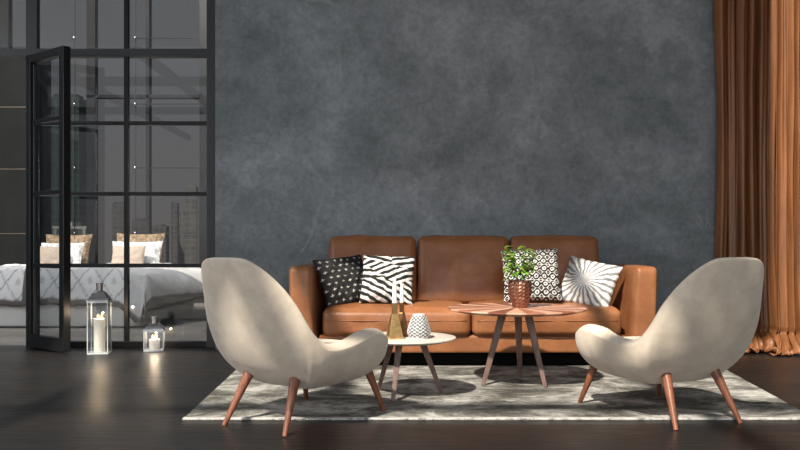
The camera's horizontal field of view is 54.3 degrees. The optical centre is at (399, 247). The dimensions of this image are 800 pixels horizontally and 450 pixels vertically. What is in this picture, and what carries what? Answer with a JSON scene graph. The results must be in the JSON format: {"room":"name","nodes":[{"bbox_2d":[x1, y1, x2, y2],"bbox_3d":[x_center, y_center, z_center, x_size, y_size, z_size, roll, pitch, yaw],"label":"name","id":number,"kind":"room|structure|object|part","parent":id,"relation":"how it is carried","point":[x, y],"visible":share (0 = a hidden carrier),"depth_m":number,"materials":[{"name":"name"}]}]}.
{"room":"living room","nodes":[
{"label":"living room","id":0,"kind":"room"},
{"bbox_2d":[0,303,799,449],"bbox_3d":[-1.925,0.850,3.600,10.550,0.100,16.200,0,0,0],"label":"floor","id":1,"kind":"structure","parent":0,"point":[122,398],"depth_m":3.60,"materials":[{"name":"brown wood"}]},
{"bbox_2d":[0,58,50,265],"bbox_3d":[-5.500,-0.925,10.648,1.208,3.450,0.604,0,0,0],"label":"wall","id":2,"kind":"structure","parent":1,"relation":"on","point":[12,70],"depth_m":10.35,"materials":[{"name":"grey paint"}]},
{"bbox_3d":[-5.500,-2.236,10.365,1.188,0.713,0.030,0,0,0],"label":"panel","id":3,"kind":"part","parent":2,"relation":"part of","materials":[{"name":"grey paint"}]},
{"bbox_3d":[-5.500,-1.460,10.365,1.188,0.807,0.030,0,0,0],"label":"panel","id":4,"kind":"part","parent":2,"relation":"part of","materials":[{"name":"grey paint"}]},
{"bbox_3d":[-5.500,-0.620,10.365,1.188,0.840,0.030,0,0,0],"label":"panel","id":5,"kind":"part","parent":2,"relation":"part of","materials":[{"name":"grey paint"}]},
{"bbox_3d":[-5.500,0.279,10.365,1.188,0.926,0.030,0,0,0],"label":"panel","id":6,"kind":"part","parent":2,"relation":"part of","materials":[{"name":"grey paint"}]},
{"bbox_2d":[86,283,111,354],"bbox_3d":[-2.285,0.533,5.930,0.160,0.533,0.160,0,0,-10],"label":"lantern","id":7,"kind":"object","parent":1,"relation":"on","point":[99,296],"visible":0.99,"depth_m":5.88,"materials":[{"name":"white metal"}]},
{"bbox_3d":[-2.343,0.594,5.847,0.006,0.388,0.006,0,0,-10],"label":"corner post","id":8,"kind":"part","parent":7,"relation":"part of","materials":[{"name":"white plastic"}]},
{"bbox_3d":[-2.368,0.594,5.988,0.006,0.388,0.006,0,0,-10],"label":"corner post","id":9,"kind":"part","parent":7,"relation":"part of","materials":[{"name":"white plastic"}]},
{"bbox_2d":[94,315,104,351],"bbox_3d":[-2.285,0.646,5.930,0.084,0.283,0.084,0,0,-10],"label":"pillar candle","id":10,"kind":"object","parent":7,"relation":"on","point":[99,323],"visible":1,"depth_m":5.89,"materials":[{"name":"white wax"}]},
{"bbox_3d":[-2.201,0.594,5.872,0.006,0.388,0.006,0,0,-10],"label":"corner post","id":11,"kind":"part","parent":7,"relation":"part of","materials":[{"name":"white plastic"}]},
{"bbox_3d":[-2.226,0.594,6.013,0.006,0.388,0.006,0,0,-10],"label":"corner post","id":12,"kind":"part","parent":7,"relation":"part of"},
{"bbox_2d":[0,262,203,325],"bbox_3d":[-3.685,0.491,8.847,3.050,0.630,2.214,0,0,0],"label":"bed","id":13,"kind":"object","parent":1,"relation":"on","point":[164,293],"visible":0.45,"depth_m":7.85,"materials":[{"name":"white fabric"}]},
{"bbox_2d":[40,246,58,262],"bbox_3d":[-4.221,0.126,9.383,0.353,0.301,0.170,0,0,-3],"label":"bed pillow","id":14,"kind":"object","parent":13,"relation":"on","point":[47,254],"visible":0.39,"depth_m":9.33,"materials":[{"name":"beige fabric"}]},
{"bbox_2d":[41,243,83,262],"bbox_3d":[-4.172,0.111,9.599,0.542,0.358,0.211,0,0,0],"label":"bed pillow","id":15,"kind":"object","parent":13,"relation":"on","point":[76,248],"visible":0.36,"depth_m":9.59,"materials":[{"name":"white fabric"}]},
{"bbox_2d":[46,234,92,262],"bbox_3d":[-4.205,0.051,9.851,0.594,0.455,0.230,0,0,0],"label":"bed pillow","id":16,"kind":"object","parent":13,"relation":"on","point":[86,239],"visible":0.36,"depth_m":9.84,"materials":[{"name":"beige fabric"}]},
{"bbox_2d":[111,246,145,262],"bbox_3d":[-3.271,0.126,9.379,0.409,0.313,0.170,0,0,0],"label":"bed pillow","id":17,"kind":"object","parent":13,"relation":"on","point":[137,253],"visible":0.6,"depth_m":9.35,"materials":[{"name":"beige fabric"}]},
{"bbox_2d":[111,241,162,262],"bbox_3d":[-3.249,0.111,9.602,0.628,0.396,0.213,0,0,0],"label":"bed pillow","id":18,"kind":"object","parent":13,"relation":"on","point":[152,251],"visible":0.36,"depth_m":9.59,"materials":[{"name":"white fabric"}]},
{"bbox_2d":[117,233,164,262],"bbox_3d":[-3.296,0.038,9.853,0.626,0.455,0.222,0,0,3],"label":"bed pillow","id":19,"kind":"object","parent":13,"relation":"on","point":[120,237],"visible":0.27,"depth_m":9.85,"materials":[{"name":"beige fabric"}]},
{"bbox_2d":[143,316,165,351],"bbox_3d":[-1.914,0.666,6.080,0.158,0.267,0.158,0,0,-12],"label":"lantern","id":20,"kind":"object","parent":1,"relation":"on","point":[154,326],"visible":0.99,"depth_m":6.03,"materials":[{"name":"white metal"}]},
{"bbox_3d":[-1.984,0.712,6.065,0.004,0.153,0.136,0,0,-12],"label":"glass pane","id":21,"kind":"part","parent":20,"relation":"part of","materials":[{"name":"clear glass"}]},
{"bbox_2d":[149,335,159,349],"bbox_3d":[-1.914,0.732,6.080,0.080,0.111,0.080,0,0,-12],"label":"pillar candle","id":22,"kind":"object","parent":20,"relation":"on","point":[154,344],"visible":1,"depth_m":6.05,"materials":[{"name":"white wax"}]},
{"bbox_2d":[201,257,387,436],"bbox_3d":[-0.511,0.422,3.596,0.680,0.765,0.819,0,0,35],"label":"lounge chair","id":23,"kind":"object","parent":1,"relation":"on","point":[255,324],"visible":1,"depth_m":3.35,"materials":[{"name":"fabric"}]},
{"bbox_3d":[-0.737,0.679,3.555,0.155,0.251,0.047,0,0,-33],"label":"leg","id":24,"kind":"part","parent":23,"relation":"part of","materials":[{"name":"brown wood"}]},
{"bbox_3d":[-0.476,0.679,3.372,0.047,0.251,0.155,0,0,17],"label":"leg","id":25,"kind":"part","parent":23,"relation":"part of","materials":[{"name":"brown wood"}]},
{"bbox_3d":[-0.493,0.662,4.010,0.047,0.262,0.133,0,0,-1],"label":"leg","id":26,"kind":"part","parent":23,"relation":"part of","materials":[{"name":"brown wood"}]},
{"bbox_2d":[320,340,337,343],"bbox_3d":[-0.454,0.515,3.678,0.486,0.140,0.500,0,0,35],"label":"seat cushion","id":27,"kind":"object","parent":23,"relation":"on","point":[324,341],"depth_m":3.75,"materials":[{"name":"fabric"}]},
{"bbox_3d":[-0.134,0.662,3.765,0.132,0.262,0.048,0,0,-30],"label":"leg","id":28,"kind":"part","parent":23,"relation":"part of","materials":[{"name":"brown wood"}]},
{"bbox_2d":[289,235,656,364],"bbox_3d":[0.487,0.349,5.611,2.468,0.901,0.927,0,0,0],"label":"sofa","id":29,"kind":"object","parent":1,"relation":"on","point":[448,271],"visible":0.44,"depth_m":5.32,"materials":[{"name":"brown leather"}]},
{"bbox_3d":[-0.647,0.415,5.599,0.199,0.597,0.901,0,0,0],"label":"arm","id":30,"kind":"part","parent":29,"relation":"part of","materials":[{"name":"leather"}]},
{"bbox_2d":[313,254,362,305],"bbox_3d":[-0.383,0.230,5.458,0.412,0.368,0.221,0,0,-42],"label":"cushion","id":31,"kind":"object","parent":29,"relation":"on","point":[340,279],"visible":0.84,"depth_m":5.38,"materials":[{"name":"fabric"}]},
{"bbox_2d":[329,235,417,299],"bbox_3d":[-0.202,0.164,5.818,0.668,0.531,0.294,0,0,0],"label":"cushion","id":32,"kind":"object","parent":29,"relation":"on","point":[351,245],"depth_m":5.75,"materials":[{"name":"leather"}]},
{"bbox_2d":[359,255,414,303],"bbox_3d":[-0.086,0.216,5.358,0.366,0.336,0.202,0,0,11],"label":"cushion","id":33,"kind":"object","parent":29,"relation":"on","point":[379,272],"visible":0.88,"depth_m":5.31,"materials":[{"name":"fabric"}]},
{"bbox_2d":[323,299,470,336],"bbox_3d":[-0.020,0.489,5.520,0.998,0.236,0.743,0,0,0],"label":"seat cushion","id":34,"kind":"object","parent":29,"relation":"on","point":[343,320],"depth_m":5.17,"materials":[{"name":"leather"}]},
{"bbox_2d":[417,235,508,303],"bbox_3d":[0.470,0.167,5.819,0.698,0.531,0.291,0,0,0],"label":"cushion","id":35,"kind":"object","parent":29,"relation":"on","point":[464,269],"depth_m":5.71,"materials":[{"name":"leather"}]},
{"bbox_2d":[501,248,561,301],"bbox_3d":[0.904,0.186,5.383,0.404,0.370,0.191,0,0,2],"label":"cushion","id":36,"kind":"object","parent":29,"relation":"on","point":[545,284],"visible":0.6,"depth_m":5.33,"materials":[{"name":"fabric"}]},
{"bbox_2d":[468,300,620,336],"bbox_3d":[0.977,0.489,5.519,1.004,0.236,0.742,0,0,0],"label":"seat cushion","id":37,"kind":"object","parent":29,"relation":"on","point":[609,317],"depth_m":5.16,"materials":[{"name":"leather"}]},
{"bbox_2d":[508,235,598,300],"bbox_3d":[1.147,0.165,5.818,0.675,0.528,0.288,0,0,0],"label":"cushion","id":38,"kind":"object","parent":29,"relation":"on","point":[584,247],"depth_m":5.75,"materials":[{"name":"leather"}]},
{"bbox_2d":[559,256,622,305],"bbox_3d":[1.306,0.246,5.401,0.422,0.381,0.207,0,0,40],"label":"cushion","id":39,"kind":"object","parent":29,"relation":"on","point":[588,282],"visible":0.93,"depth_m":5.34,"materials":[{"name":"fabric"}]},
{"bbox_3d":[1.622,0.416,5.602,0.198,0.599,0.901,0,0,0],"label":"arm","id":40,"kind":"part","parent":29,"relation":"part of","materials":[{"name":"leather"}]},
{"bbox_2d":[182,366,799,419],"bbox_3d":[0.535,0.793,4.423,3.210,0.012,1.623,0,0,0],"label":"area rug","id":41,"kind":"object","parent":1,"relation":"on","point":[504,396],"visible":0.76,"depth_m":4.07,"materials":[{"name":"fabric"}]},
{"bbox_2d":[378,332,455,401],"bbox_3d":[0.023,0.636,4.200,0.556,0.315,0.556,0,0,0],"label":"side table","id":42,"kind":"object","parent":41,"relation":"on","point":[434,338],"visible":0.53,"depth_m":4.08,"materials":[{"name":"grey wood"}]},
{"bbox_3d":[-0.073,0.640,4.315,0.050,0.306,0.151,0,0,-36],"label":"leg","id":43,"kind":"part","parent":42,"relation":"part of","materials":[{"name":"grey wood"}]},
{"bbox_2d":[386,303,402,338],"bbox_3d":[-0.029,0.385,4.130,0.078,0.186,0.078,0,0,-14],"label":"candle holder","id":44,"kind":"object","parent":42,"relation":"on","point":[394,331],"visible":0.97,"depth_m":4.11,"materials":[{"name":"gold metal"}]},
{"bbox_2d":[392,276,396,302],"bbox_3d":[-0.029,0.218,4.130,0.025,0.145,0.025,0,0,0],"label":"taper candle","id":45,"kind":"object","parent":44,"relation":"on","point":[394,288],"visible":1,"depth_m":4.12,"materials":[{"name":"white wax"}]},
{"bbox_3d":[-0.015,0.641,4.059,0.043,0.304,0.143,0,0,12],"label":"leg","id":46,"kind":"part","parent":42,"relation":"part of","materials":[{"name":"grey wood"}]},
{"bbox_2d":[398,302,407,335],"bbox_3d":[0.010,0.387,4.250,0.066,0.182,0.066,0,0,12],"label":"candle holder","id":47,"kind":"object","parent":42,"relation":"on","point":[402,317],"visible":0.78,"depth_m":4.23,"materials":[{"name":"brown metal"}]},
{"bbox_2d":[400,284,403,301],"bbox_3d":[0.010,0.240,4.250,0.022,0.108,0.022,0,0,0],"label":"taper candle","id":48,"kind":"object","parent":47,"relation":"on","point":[401,285],"visible":1,"depth_m":4.24,"materials":[{"name":"white wax"}]},
{"bbox_2d":[407,313,430,338],"bbox_3d":[0.101,0.413,4.140,0.128,0.128,0.127,0,0,0],"label":"vase","id":49,"kind":"object","parent":42,"relation":"on","point":[418,327],"visible":1,"depth_m":4.10,"materials":[{"name":"white ceramic"}]},
{"bbox_3d":[0.167,0.641,4.227,0.142,0.303,0.041,0,0,-8],"label":"leg","id":50,"kind":"part","parent":42,"relation":"part of","materials":[{"name":"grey wood"}]},
{"bbox_2d":[447,303,586,386],"bbox_3d":[0.680,0.570,4.560,0.804,0.445,0.804,0,0,0],"label":"coffee table","id":51,"kind":"object","parent":41,"relation":"on","point":[502,310],"visible":0.95,"depth_m":4.49,"materials":[{"name":"brown wood"}]},
{"bbox_3d":[0.543,0.578,4.518,0.163,0.430,0.050,0,0,-14],"label":"leg","id":52,"kind":"part","parent":51,"relation":"part of","materials":[{"name":"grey wood"}]},
{"bbox_3d":[0.711,0.578,4.696,0.049,0.429,0.158,0,0,10],"label":"leg","id":53,"kind":"part","parent":51,"relation":"part of","materials":[{"name":"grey wood"}]},
{"bbox_2d":[501,245,539,307],"bbox_3d":[0.714,0.166,4.561,0.246,0.362,0.214,0,0,0],"label":"potted plant","id":54,"kind":"object","parent":51,"relation":"on","point":[519,291],"visible":1,"depth_m":4.52,"materials":[{"name":"green plant"}]},
{"bbox_3d":[0.702,0.269,4.560,0.144,0.158,0.140,0,0,0],"label":"pot","id":55,"kind":"part","parent":54,"relation":"part of","materials":[{"name":"orange metal"}]},
{"bbox_3d":[0.779,0.578,4.476,0.158,0.430,0.057,0,0,36],"label":"leg","id":56,"kind":"part","parent":51,"relation":"part of","materials":[{"name":"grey wood"}]},
{"bbox_2d":[575,257,763,429],"bbox_3d":[1.298,0.422,3.701,0.680,0.765,0.819,0,0,-22],"label":"lounge chair","id":57,"kind":"object","parent":41,"relation":"on","point":[707,323],"visible":1,"depth_m":3.45,"materials":[{"name":"fabric"}]},
{"bbox_3d":[0.962,0.662,3.943,0.133,0.262,0.047,0,0,32],"label":"leg","id":58,"kind":"part","parent":57,"relation":"part of","materials":[{"name":"brown wood"}]},
{"bbox_3d":[1.364,0.662,4.109,0.048,0.262,0.132,0,0,3],"label":"leg","id":59,"kind":"part","parent":57,"relation":"part of","materials":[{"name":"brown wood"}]},
{"bbox_3d":[1.208,0.679,3.490,0.047,0.251,0.155,0,0,1],"label":"leg","id":60,"kind":"part","parent":57,"relation":"part of","materials":[{"name":"brown wood"}]},
{"bbox_3d":[1.504,0.679,3.607,0.047,0.251,0.155,0,0,-39],"label":"leg","id":61,"kind":"part","parent":57,"relation":"part of","materials":[{"name":"brown wood"}]},
{"bbox_2d":[215,0,799,349],"bbox_3d":[0.949,-0.775,6.255,4.802,3.150,0.250,0,0,0],"label":"wall","id":62,"kind":"structure","parent":0,"point":[416,119],"depth_m":6.13,"materials":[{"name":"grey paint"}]},
{"bbox_2d":[0,0,214,347],"bbox_3d":[-4.203,-0.775,6.300,5.494,3.150,0.100,0,0,0],"label":"window","id":63,"kind":"structure","parent":62,"relation":"in","point":[32,6],"depth_m":6.27,"materials":[{"name":"grey metal"}]},
{"bbox_3d":[-2.964,-0.775,6.300,0.089,3.150,0.060,0,0,0],"label":"frame","id":64,"kind":"part","parent":63,"relation":"part of","materials":[{"name":"grey metal"}]},
{"bbox_2d":[26,45,70,351],"bbox_3d":[-2.748,-0.373,6.085,0.533,2.323,0.060,0,0,36],"label":"door","id":65,"kind":"structure","parent":63,"relation":"attached to","point":[62,343],"depth_m":6.03,"materials":[{"name":"black metal"}]},
{"bbox_3d":[-2.748,-1.502,6.085,0.409,0.065,0.060,0,0,36],"label":"rail","id":66,"kind":"part","parent":65,"relation":"part of","materials":[{"name":"black metal"}]},
{"bbox_3d":[-2.748,0.739,6.085,0.409,0.098,0.060,0,0,36],"label":"rail","id":67,"kind":"part","parent":65,"relation":"part of","materials":[{"name":"black metal"}]},
{"bbox_3d":[-2.235,-0.394,6.300,1.369,2.290,0.008,0,0,0],"label":"pane","id":68,"kind":"part","parent":63,"relation":"part of","materials":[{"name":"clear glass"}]},
{"bbox_3d":[-4.225,-1.571,6.300,5.349,0.065,0.068,0,0,0],"label":"frame","id":69,"kind":"part","parent":63,"relation":"part of","materials":[{"name":"grey metal"}]},
{"bbox_3d":[-2.235,0.776,6.300,1.369,0.049,0.068,0,0,0],"label":"frame","id":70,"kind":"part","parent":63,"relation":"part of","materials":[{"name":"black metal"}]},
{"bbox_3d":[-1.503,-0.775,6.300,0.095,3.150,0.100,0,0,0],"label":"frame","id":71,"kind":"part","parent":63,"relation":"part of","materials":[{"name":"grey metal"}]},
{"bbox_3d":[-1.275,-1.650,9.045,0.150,4.900,5.310,0,0,0],"label":"wall","id":72,"kind":"structure","parent":0,"visible":0},
{"bbox_2d":[0,0,206,302],"bbox_3d":[-4.548,-1.650,11.333,6.396,4.900,0.254,0,0,0],"label":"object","id":73,"kind":"structure","parent":72,"relation":"in","point":[6,6],"depth_m":11.34,"materials":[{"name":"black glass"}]},
{"bbox_3d":[-5.813,-1.780,11.400,0.241,4.640,0.120,0,0,0],"label":"frame","id":74,"kind":"part","parent":73,"relation":"part of","materials":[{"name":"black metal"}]},
{"bbox_3d":[-4.498,-1.780,11.400,0.124,4.640,0.120,0,0,0],"label":"frame","id":75,"kind":"part","parent":73,"relation":"part of","materials":[{"name":"black metal"}]},
{"bbox_3d":[-4.475,0.670,11.400,6.250,0.260,0.120,0,0,0],"label":"frame","id":76,"kind":"part","parent":73,"relation":"part of","materials":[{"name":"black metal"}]},
{"bbox_3d":[-2.133,-1.780,11.400,1.566,4.640,0.120,0,0,0],"label":"frame","id":77,"kind":"part","parent":73,"relation":"part of","materials":[{"name":"black metal"}]},
{"bbox_3d":[-2.200,-2.440,4.940,10.000,0.180,2.880,0,0,0],"label":"ceiling","id":78,"kind":"structure","parent":0,"visible":0},
{"bbox_2d":[714,0,776,353],"bbox_3d":[2.642,-0.767,5.970,0.628,3.127,0.275,0,0,0],"label":"curtain","id":79,"kind":"object","parent":78,"relation":"hanging from","point":[745,30],"visible":0.77,"depth_m":6.03,"materials":[{"name":"orange fabric"}]},
{"bbox_2d":[769,0,799,355],"bbox_3d":[2.879,-0.767,5.843,0.320,3.127,0.253,0,0,0],"label":"curtain","id":80,"kind":"object","parent":78,"relation":"hanging from","point":[787,335],"visible":1,"depth_m":5.91,"materials":[{"name":"orange fabric"}]},
{"label":"outside","id":81,"kind":"structure","parent":0,"visible":0},
{"bbox_2d":[51,94,85,234],"bbox_3d":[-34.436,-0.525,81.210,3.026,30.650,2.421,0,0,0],"label":"tower block","id":82,"kind":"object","parent":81,"point":[80,103],"visible":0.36,"depth_m":80.00,"materials":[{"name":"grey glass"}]},
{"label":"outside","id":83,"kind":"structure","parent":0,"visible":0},
{"bbox_2d":[52,222,85,234],"bbox_3d":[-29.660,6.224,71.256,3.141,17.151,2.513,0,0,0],"label":"tower block","id":84,"kind":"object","parent":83,"point":[80,227],"visible":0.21,"depth_m":70.00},
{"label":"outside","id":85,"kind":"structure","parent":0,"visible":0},
{"bbox_2d":[112,202,123,253],"bbox_3d":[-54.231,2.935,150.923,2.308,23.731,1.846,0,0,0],"label":"tower block","id":86,"kind":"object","parent":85,"point":[117,207],"visible":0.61,"depth_m":150.01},
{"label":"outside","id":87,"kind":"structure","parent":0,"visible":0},
{"bbox_2d":[132,218,145,233],"bbox_3d":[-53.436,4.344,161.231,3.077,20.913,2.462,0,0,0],"label":"tower block","id":88,"kind":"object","parent":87,"point":[140,222],"visible":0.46,"depth_m":160.00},
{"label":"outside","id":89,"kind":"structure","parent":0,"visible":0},
{"bbox_2d":[152,224,168,262],"bbox_3d":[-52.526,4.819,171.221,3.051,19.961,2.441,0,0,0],"label":"tower block","id":90,"kind":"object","parent":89,"point":[159,228],"visible":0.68,"depth_m":169.98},
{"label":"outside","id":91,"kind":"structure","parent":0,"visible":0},
{"bbox_2d":[171,202,178,262],"bbox_3d":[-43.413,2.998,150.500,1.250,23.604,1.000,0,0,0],"label":"tower block","id":92,"kind":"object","parent":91,"point":[174,206],"visible":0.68,"depth_m":150.01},
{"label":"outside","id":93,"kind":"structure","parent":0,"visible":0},
{"bbox_2d":[179,212,184,262],"bbox_3d":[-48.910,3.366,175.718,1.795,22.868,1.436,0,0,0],"label":"tower block","id":94,"kind":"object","parent":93,"point":[181,214],"visible":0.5,"depth_m":174.99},
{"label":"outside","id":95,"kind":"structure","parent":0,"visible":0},
{"bbox_2d":[185,186,197,262],"bbox_3d":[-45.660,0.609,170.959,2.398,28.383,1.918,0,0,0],"label":"tower block","id":96,"kind":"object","parent":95,"point":[190,201],"visible":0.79,"depth_m":169.98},
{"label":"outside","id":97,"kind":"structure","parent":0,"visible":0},
{"bbox_2d":[196,196,198,262],"bbox_3d":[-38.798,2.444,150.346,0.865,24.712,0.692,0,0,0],"label":"tower block","id":98,"kind":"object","parent":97,"point":[197,197],"visible":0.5,"depth_m":150.01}
]}

